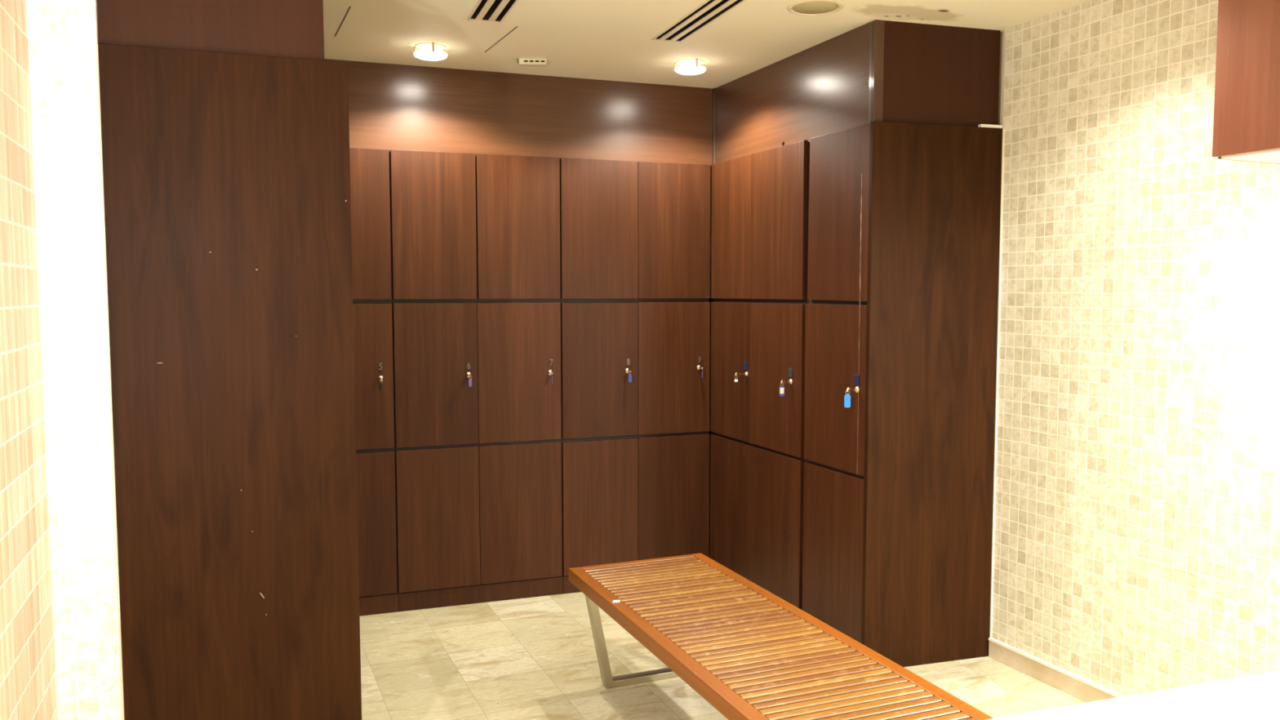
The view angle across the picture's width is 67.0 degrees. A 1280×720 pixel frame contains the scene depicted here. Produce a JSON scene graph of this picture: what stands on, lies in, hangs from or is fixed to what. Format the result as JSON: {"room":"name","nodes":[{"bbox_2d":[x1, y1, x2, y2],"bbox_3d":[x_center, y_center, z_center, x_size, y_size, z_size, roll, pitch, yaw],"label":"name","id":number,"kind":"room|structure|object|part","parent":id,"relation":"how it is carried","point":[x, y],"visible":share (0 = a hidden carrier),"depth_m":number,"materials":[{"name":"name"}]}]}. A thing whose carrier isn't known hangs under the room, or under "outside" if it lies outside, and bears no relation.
{"room":"changing room","nodes":[
{"label":"changing room","id":0,"kind":"room"},
{"bbox_2d":[0,0,57,719],"bbox_3d":[-0.688,0.201,0.360,0.080,2.450,4.520,-2,4,-22],"label":"wall","id":1,"kind":"structure","parent":0,"point":[28,674],"depth_m":2.20,"materials":[{"name":"tile"}]},
{"bbox_2d":[95,44,124,719],"bbox_3d":[-1.369,0.238,2.512,0.005,2.073,0.016,-1,4,-20],"label":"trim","id":2,"kind":"structure","parent":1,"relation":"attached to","point":[96,45],"depth_m":2.49,"materials":[{"name":"beige"}]},
{"bbox_2d":[26,0,122,719],"bbox_3d":[-1.456,0.050,2.511,0.154,2.450,0.080,-1,4,-20],"label":"wall pier","id":3,"kind":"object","parent":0,"point":[63,34],"visible":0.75,"depth_m":2.47,"materials":[{"name":"paint"}]},
{"bbox_2d":[323,0,1092,88],"bbox_3d":[0.561,-1.208,1.913,4.900,0.140,6.950,-1,4,-20],"label":"ceiling","id":4,"kind":"structure","parent":0,"point":[609,40],"depth_m":3.69,"materials":[{"name":"white paint"}]},
{"bbox_2d":[334,6,518,52],"bbox_3d":[-0.830,-1.263,3.713,0.615,0.001,0.430,-2,4,-25],"label":"access panel","id":5,"kind":"object","parent":4,"relation":"attached to","point":[349,6],"visible":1,"depth_m":3.69,"materials":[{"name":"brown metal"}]},
{"bbox_2d":[413,42,447,60],"bbox_3d":[-0.855,-1.258,3.944,0.136,0.044,0.140,-1,4,-20],"label":"recessed light","id":6,"kind":"object","parent":4,"relation":"in","point":[427,51],"visible":1,"depth_m":3.92,"materials":[{"name":"white glass"}]},
{"bbox_3d":[-0.855,-1.251,3.946,0.136,0.009,0.136,-1,4,-20],"label":"glass","id":7,"kind":"part","parent":6,"relation":"part of","materials":[{"name":"white glass"}]},
{"bbox_2d":[466,0,519,22],"bbox_3d":[-0.370,-1.242,2.995,0.127,0.062,1.223,-1,4,-20],"label":"ceiling vent","id":8,"kind":"object","parent":4,"relation":"in","point":[490,11],"visible":0.87,"depth_m":3.50,"materials":[{"name":"beige metal"}]},
{"bbox_2d":[517,57,546,66],"bbox_3d":[-0.465,-1.282,4.162,0.124,0.026,0.041,0,4,-2],"label":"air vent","id":9,"kind":"object","parent":4,"relation":"attached to","point":[522,61],"visible":1,"depth_m":4.14,"materials":[{"name":"beige plastic"}]},
{"bbox_2d":[674,57,706,75],"bbox_3d":[0.220,-1.277,4.211,0.136,0.044,0.140,-1,4,-20],"label":"recessed light","id":10,"kind":"object","parent":4,"relation":"in","point":[691,66],"visible":1,"depth_m":4.18,"materials":[{"name":"white glass"}]},
{"bbox_3d":[0.220,-1.270,4.213,0.136,0.009,0.136,-1,4,-20],"label":"glass","id":11,"kind":"part","parent":10,"relation":"part of","materials":[{"name":"white glass"}]},
{"bbox_2d":[651,0,746,42],"bbox_3d":[0.342,-1.256,3.189,0.125,0.062,1.410,-1,4,-20],"label":"ceiling vent","id":12,"kind":"object","parent":4,"relation":"in","point":[709,11],"visible":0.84,"depth_m":3.61,"materials":[{"name":"beige metal"}]},
{"bbox_2d":[786,0,844,15],"bbox_3d":[0.617,-1.239,3.399,0.200,0.006,0.200,-1,4,-20],"label":"ceiling speaker","id":13,"kind":"object","parent":4,"relation":"attached to","point":[802,7],"visible":1,"depth_m":3.39,"materials":[{"name":"beige plastic"}]},
{"bbox_2d":[792,0,838,13],"bbox_3d":[0.617,-1.240,3.399,0.159,0.004,0.159,0,4,-1],"label":"grille","id":14,"kind":"object","parent":13,"relation":"attached to","point":[799,6],"depth_m":3.39,"materials":[{"name":"beige fabric"}]},
{"bbox_2d":[707,166,714,546],"bbox_3d":[-0.513,-0.138,5.153,4.000,2.450,0.080,-1,4,-20],"label":"wall","id":15,"kind":"structure","parent":0,"point":[710,300],"depth_m":5.44,"materials":[{"name":"beige paint"}]},
{"bbox_2d":[360,546,1086,719],"bbox_3d":[0.563,1.346,2.093,4.900,0.080,6.950,-1,4,-20],"label":"floor","id":16,"kind":"structure","parent":0,"point":[535,658],"depth_m":3.68,"materials":[{"name":"beige stone"}]},
{"bbox_2d":[97,43,361,719],"bbox_3d":[-1.346,0.177,3.363,0.611,2.074,1.611,-1,4,-20],"label":"lockers","id":17,"kind":"object","parent":16,"relation":"on","point":[227,175],"visible":1,"depth_m":2.59,"materials":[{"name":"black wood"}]},
{"bbox_2d":[96,0,324,60],"bbox_3d":[-1.480,-1.062,3.539,0.548,0.376,2.140,-1,4,-20],"label":"wall","id":18,"kind":"structure","parent":17,"relation":"on","point":[285,28],"depth_m":2.55,"materials":[{"name":"brown wood"}]},
{"bbox_2d":[349,147,398,616],"bbox_3d":[-1.302,0.098,4.499,0.257,2.073,0.509,-1,4,-20],"label":"lockers","id":19,"kind":"object","parent":16,"relation":"on","point":[370,195],"visible":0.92,"depth_m":4.28,"materials":[{"name":"black wood"}]},
{"bbox_3d":[-1.224,-0.593,4.227,0.254,0.657,0.018,-1,4,-20],"label":"door","id":20,"kind":"part","parent":19,"relation":"part of","materials":[{"name":"brown wood"}]},
{"bbox_3d":[-1.223,0.076,4.274,0.254,0.645,0.018,-1,4,-20],"label":"door","id":21,"kind":"part","parent":19,"relation":"part of","materials":[{"name":"brown wood"}]},
{"bbox_3d":[-1.223,0.737,4.321,0.254,0.648,0.018,-1,4,-20],"label":"door","id":22,"kind":"part","parent":19,"relation":"part of","materials":[{"name":"brown wood"}]},
{"bbox_2d":[380,377,382,391],"bbox_3d":[-1.141,0.105,4.266,0.010,0.060,0.037,-1,4,-14],"label":"key","id":23,"kind":"object","parent":19,"relation":"attached to","point":[381,384],"visible":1,"depth_m":4.25,"materials":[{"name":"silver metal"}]},
{"bbox_2d":[389,149,562,611],"bbox_3d":[-0.816,0.085,4.672,0.772,2.073,0.510,-1,4,-20],"label":"lockers","id":24,"kind":"object","parent":16,"relation":"on","point":[475,239],"visible":1,"depth_m":4.43,"materials":[{"name":"black wood"}]},
{"bbox_3d":[-0.921,-0.601,4.329,0.371,0.657,0.018,-1,4,-20],"label":"door","id":25,"kind":"part","parent":24,"relation":"part of","materials":[{"name":"brown wood"}]},
{"bbox_3d":[-0.922,0.067,4.380,0.371,0.647,0.018,-1,4,-20],"label":"door","id":26,"kind":"part","parent":24,"relation":"part of","materials":[{"name":"brown wood"}]},
{"bbox_3d":[-0.922,0.728,4.427,0.371,0.650,0.018,-1,4,-20],"label":"door","id":27,"kind":"part","parent":24,"relation":"part of","materials":[{"name":"brown wood"}]},
{"bbox_2d":[468,373,471,386],"bbox_3d":[-0.772,0.091,4.396,0.015,0.061,0.036,-1,4,-7],"label":"key","id":28,"kind":"object","parent":24,"relation":"attached to","point":[469,375],"visible":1,"depth_m":4.38,"materials":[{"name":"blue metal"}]},
{"bbox_3d":[-0.559,-0.610,4.464,0.386,0.657,0.018,-1,4,-20],"label":"door","id":29,"kind":"part","parent":24,"relation":"part of","materials":[{"name":"brown wood"}]},
{"bbox_3d":[-0.561,0.058,4.510,0.392,0.647,0.018,-1,4,-20],"label":"door","id":30,"kind":"part","parent":24,"relation":"part of","materials":[{"name":"brown wood"}]},
{"bbox_3d":[-0.561,0.719,4.557,0.392,0.650,0.018,-1,4,-20],"label":"door","id":31,"kind":"part","parent":24,"relation":"part of","materials":[{"name":"brown wood"}]},
{"bbox_2d":[559,157,711,593],"bbox_3d":[-0.092,0.067,4.930,0.764,2.073,0.510,-1,4,-20],"label":"lockers","id":32,"kind":"object","parent":16,"relation":"on","point":[635,236],"visible":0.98,"depth_m":4.69,"materials":[{"name":"black wood"}]},
{"bbox_2d":[324,58,712,166],"bbox_3d":[-0.600,-1.143,4.683,1.890,0.377,0.472,-1,4,-20],"label":"wall","id":33,"kind":"structure","parent":32,"relation":"on","point":[399,107],"depth_m":4.46,"materials":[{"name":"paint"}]},
{"bbox_3d":[-0.191,-0.620,4.595,0.380,0.657,0.018,-1,4,-20],"label":"door","id":34,"kind":"part","parent":32,"relation":"part of","materials":[{"name":"brown wood"}]},
{"bbox_3d":[-0.190,0.050,4.642,0.380,0.644,0.018,-1,4,-20],"label":"door","id":35,"kind":"part","parent":32,"relation":"part of","materials":[{"name":"brown wood"}]},
{"bbox_3d":[-0.190,0.711,4.689,0.380,0.647,0.018,-1,4,-20],"label":"door","id":36,"kind":"part","parent":32,"relation":"part of","materials":[{"name":"brown wood"}]},
{"bbox_2d":[627,370,631,382],"bbox_3d":[-0.051,0.078,4.654,0.019,0.056,0.036,-1,4,-20],"label":"key","id":37,"kind":"object","parent":32,"relation":"attached to","point":[629,375],"visible":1,"depth_m":4.64,"materials":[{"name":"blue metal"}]},
{"bbox_3d":[0.168,0.700,4.817,0.377,0.650,0.018,-1,4,-20],"label":"door","id":38,"kind":"part","parent":32,"relation":"part of","materials":[{"name":"brown wood"}]},
{"bbox_3d":[0.168,0.039,4.770,0.377,0.647,0.018,-1,4,-20],"label":"door","id":39,"kind":"part","parent":32,"relation":"part of","materials":[{"name":"brown wood"}]},
{"bbox_3d":[0.168,-0.629,4.723,0.377,0.657,0.018,-1,4,-20],"label":"door","id":40,"kind":"part","parent":32,"relation":"part of","materials":[{"name":"brown wood"}]},
{"bbox_2d":[710,139,809,609],"bbox_3d":[0.744,0.095,4.524,0.509,2.073,0.858,-2,4,-22],"label":"lockers","id":41,"kind":"object","parent":16,"relation":"on","point":[759,249],"visible":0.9,"depth_m":4.36,"materials":[{"name":"black wood"}]},
{"bbox_3d":[0.438,0.048,4.642,0.018,0.647,0.396,-2,4,-22],"label":"door","id":42,"kind":"part","parent":41,"relation":"part of","materials":[{"name":"brown wood"}]},
{"bbox_3d":[0.438,0.709,4.689,0.018,0.650,0.396,-2,4,-22],"label":"door","id":43,"kind":"part","parent":41,"relation":"part of","materials":[{"name":"brown wood"}]},
{"bbox_3d":[0.437,-0.620,4.595,0.018,0.657,0.396,-2,4,-22],"label":"door","id":44,"kind":"part","parent":41,"relation":"part of","materials":[{"name":"brown wood"}]},
{"bbox_2d":[733,372,745,382],"bbox_3d":[0.461,0.081,4.467,0.054,0.051,0.010,-1,4,-18],"label":"key","id":45,"kind":"object","parent":41,"relation":"attached to","point":[735,380],"visible":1,"depth_m":4.46,"materials":[{"name":"silver metal"}]},
{"bbox_3d":[0.488,0.027,4.489,0.005,0.038,0.028,-2,4,-22],"label":"number plate","id":46,"kind":"part","parent":41,"relation":"part of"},
{"bbox_3d":[0.599,0.736,4.301,0.018,0.650,0.443,-2,4,-22],"label":"door","id":47,"kind":"part","parent":41,"relation":"part of","materials":[{"name":"brown wood"}]},
{"bbox_3d":[0.599,0.075,4.254,0.018,0.647,0.443,-2,4,-22],"label":"door","id":48,"kind":"part","parent":41,"relation":"part of","materials":[{"name":"brown wood"}]},
{"bbox_3d":[0.599,-0.593,4.207,0.018,0.657,0.443,-2,4,-22],"label":"door","id":49,"kind":"part","parent":41,"relation":"part of","materials":[{"name":"brown wood"}]},
{"bbox_2d":[779,379,789,396],"bbox_3d":[0.615,0.119,4.111,0.044,0.073,0.010,-1,4,-17],"label":"key","id":50,"kind":"object","parent":41,"relation":"attached to","point":[781,388],"visible":1,"depth_m":4.11,"materials":[{"name":"silver metal"}]},
{"bbox_3d":[0.642,0.054,4.119,0.005,0.038,0.028,-2,4,-22],"label":"number plate","id":51,"kind":"part","parent":41,"relation":"part of","materials":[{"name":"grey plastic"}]},
{"bbox_2d":[715,20,873,163],"bbox_3d":[0.850,-1.116,4.282,0.512,0.377,1.296,-2,4,-22],"label":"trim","id":52,"kind":"structure","parent":41,"relation":"on","point":[820,89],"depth_m":4.06,"materials":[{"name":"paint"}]},
{"bbox_2d":[711,87,716,164],"bbox_3d":[0.371,-1.151,4.769,0.024,0.374,0.030,-1,4,-20],"label":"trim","id":53,"kind":"structure","parent":52,"relation":"attached to","point":[714,90],"depth_m":4.76,"materials":[{"name":"brown wood"}]},
{"bbox_2d":[568,552,993,719],"bbox_3d":[0.343,1.038,2.839,0.546,0.430,1.860,-2,4,-22],"label":"slatted bench","id":54,"kind":"object","parent":16,"relation":"on","point":[749,652],"visible":1,"depth_m":2.79,"materials":[{"name":"brown wood"}]},
{"bbox_3d":[0.025,1.007,3.607,0.485,0.383,0.044,-2,4,-22],"label":"leg frame","id":55,"kind":"part","parent":54,"relation":"part of","materials":[{"name":"silver metal"}]},
{"bbox_3d":[-0.006,0.788,3.668,0.456,0.046,0.030,-2,4,-22],"label":"rail","id":56,"kind":"part","parent":54,"relation":"part of","materials":[{"name":"brown wood"}]},
{"bbox_3d":[0.112,0.853,2.730,0.046,0.047,1.860,-2,4,-22],"label":"rail","id":57,"kind":"part","parent":54,"relation":"part of","materials":[{"name":"brown wood"}]},
{"bbox_2d":[802,120,1003,666],"bbox_3d":[1.035,0.131,3.905,0.573,2.087,0.508,-2,4,-22],"label":"lockers","id":58,"kind":"object","parent":16,"relation":"on","point":[902,308],"depth_m":3.71,"materials":[{"name":"black wood"}]},
{"bbox_3d":[0.775,0.766,3.878,0.018,0.650,0.423,-2,4,-22],"label":"door","id":59,"kind":"part","parent":58,"relation":"part of","materials":[{"name":"brown wood"}]},
{"bbox_3d":[0.775,0.105,3.831,0.018,0.647,0.423,-2,4,-22],"label":"door","id":60,"kind":"part","parent":58,"relation":"part of","materials":[{"name":"brown wood"}]},
{"bbox_3d":[0.778,-0.561,3.775,0.018,0.657,0.410,-2,5,-22],"label":"door","id":61,"kind":"part","parent":58,"relation":"part of","materials":[{"name":"brown wood"}]},
{"bbox_2d":[844,387,855,407],"bbox_3d":[0.798,0.142,3.669,0.045,0.077,0.011,-1,4,-16],"label":"key","id":62,"kind":"object","parent":58,"relation":"attached to","point":[846,397],"visible":1,"depth_m":3.67,"materials":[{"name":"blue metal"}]},
{"bbox_3d":[0.825,0.076,3.678,0.005,0.038,0.028,-2,4,-22],"label":"number plate","id":63,"kind":"part","parent":58,"relation":"part of","materials":[{"name":"blue plastic"}]},
{"bbox_2d":[868,19,884,123],"bbox_3d":[0.877,-1.068,3.598,0.040,0.375,0.054,-1,4,-16],"label":"wall","id":64,"kind":"structure","parent":58,"relation":"on","point":[877,26],"depth_m":3.58,"materials":[{"name":"brown wood"}]},
{"bbox_2d":[882,20,999,127],"bbox_3d":[1.137,-1.072,3.659,0.506,0.376,0.018,-1,4,-16],"label":"wall","id":65,"kind":"structure","parent":58,"relation":"on","point":[934,74],"depth_m":3.65,"materials":[{"name":"brown wood"}]},
{"bbox_3d":[1.344,-0.895,3.706,0.096,0.012,0.020,-1,4,-17],"label":"plastic strip","id":66,"kind":"part","parent":58,"relation":"part of","materials":[{"name":"white plastic"}]},
{"bbox_2d":[986,670,1279,719],"bbox_3d":[1.405,0.954,1.522,1.921,0.780,0.632,-1,4,-20],"label":"countertop","id":67,"kind":"structure","parent":16,"relation":"on","point":[1255,696],"depth_m":1.57,"materials":[{"name":"white"}]},
{"bbox_2d":[998,30,1005,128],"bbox_3d":[1.112,-0.105,4.684,0.055,2.450,1.900,-1,4,-20],"label":"wall","id":68,"kind":"structure","parent":0,"point":[1002,61],"depth_m":3.73,"materials":[{"name":"beige paint"}]},
{"bbox_2d":[991,0,1279,696],"bbox_3d":[2.369,0.105,1.693,0.082,2.450,4.600,-2,4,-24],"label":"wall","id":69,"kind":"structure","parent":0,"point":[1137,528],"depth_m":3.21,"materials":[{"name":"beige tile"}]},
{"bbox_2d":[989,128,1004,637],"bbox_3d":[1.395,0.147,3.779,0.007,2.073,0.009,-1,4,-16],"label":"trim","id":70,"kind":"structure","parent":69,"relation":"attached to","point":[1003,129],"depth_m":3.77,"materials":[{"name":"beige"}]},
{"bbox_2d":[988,637,1124,702],"bbox_3d":[1.839,1.213,2.843,0.019,0.078,2.197,-2,4,-24],"label":"baseboard","id":71,"kind":"structure","parent":69,"relation":"attached to","point":[1086,691],"depth_m":3.56,"materials":[{"name":"beige stone"}]},
{"bbox_2d":[1212,0,1279,164],"bbox_3d":[1.890,-0.831,2.172,0.349,0.644,1.000,-2,4,-24],"label":"upper cabinet","id":72,"kind":"object","parent":69,"relation":"attached to","point":[1246,123],"visible":1,"depth_m":2.49,"materials":[{"name":"brown wood"}]},
{"bbox_3d":[1.697,-0.863,2.624,0.330,0.644,0.008,-2,4,-24],"label":"panel","id":73,"kind":"part","parent":72,"relation":"part of","materials":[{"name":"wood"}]}
]}

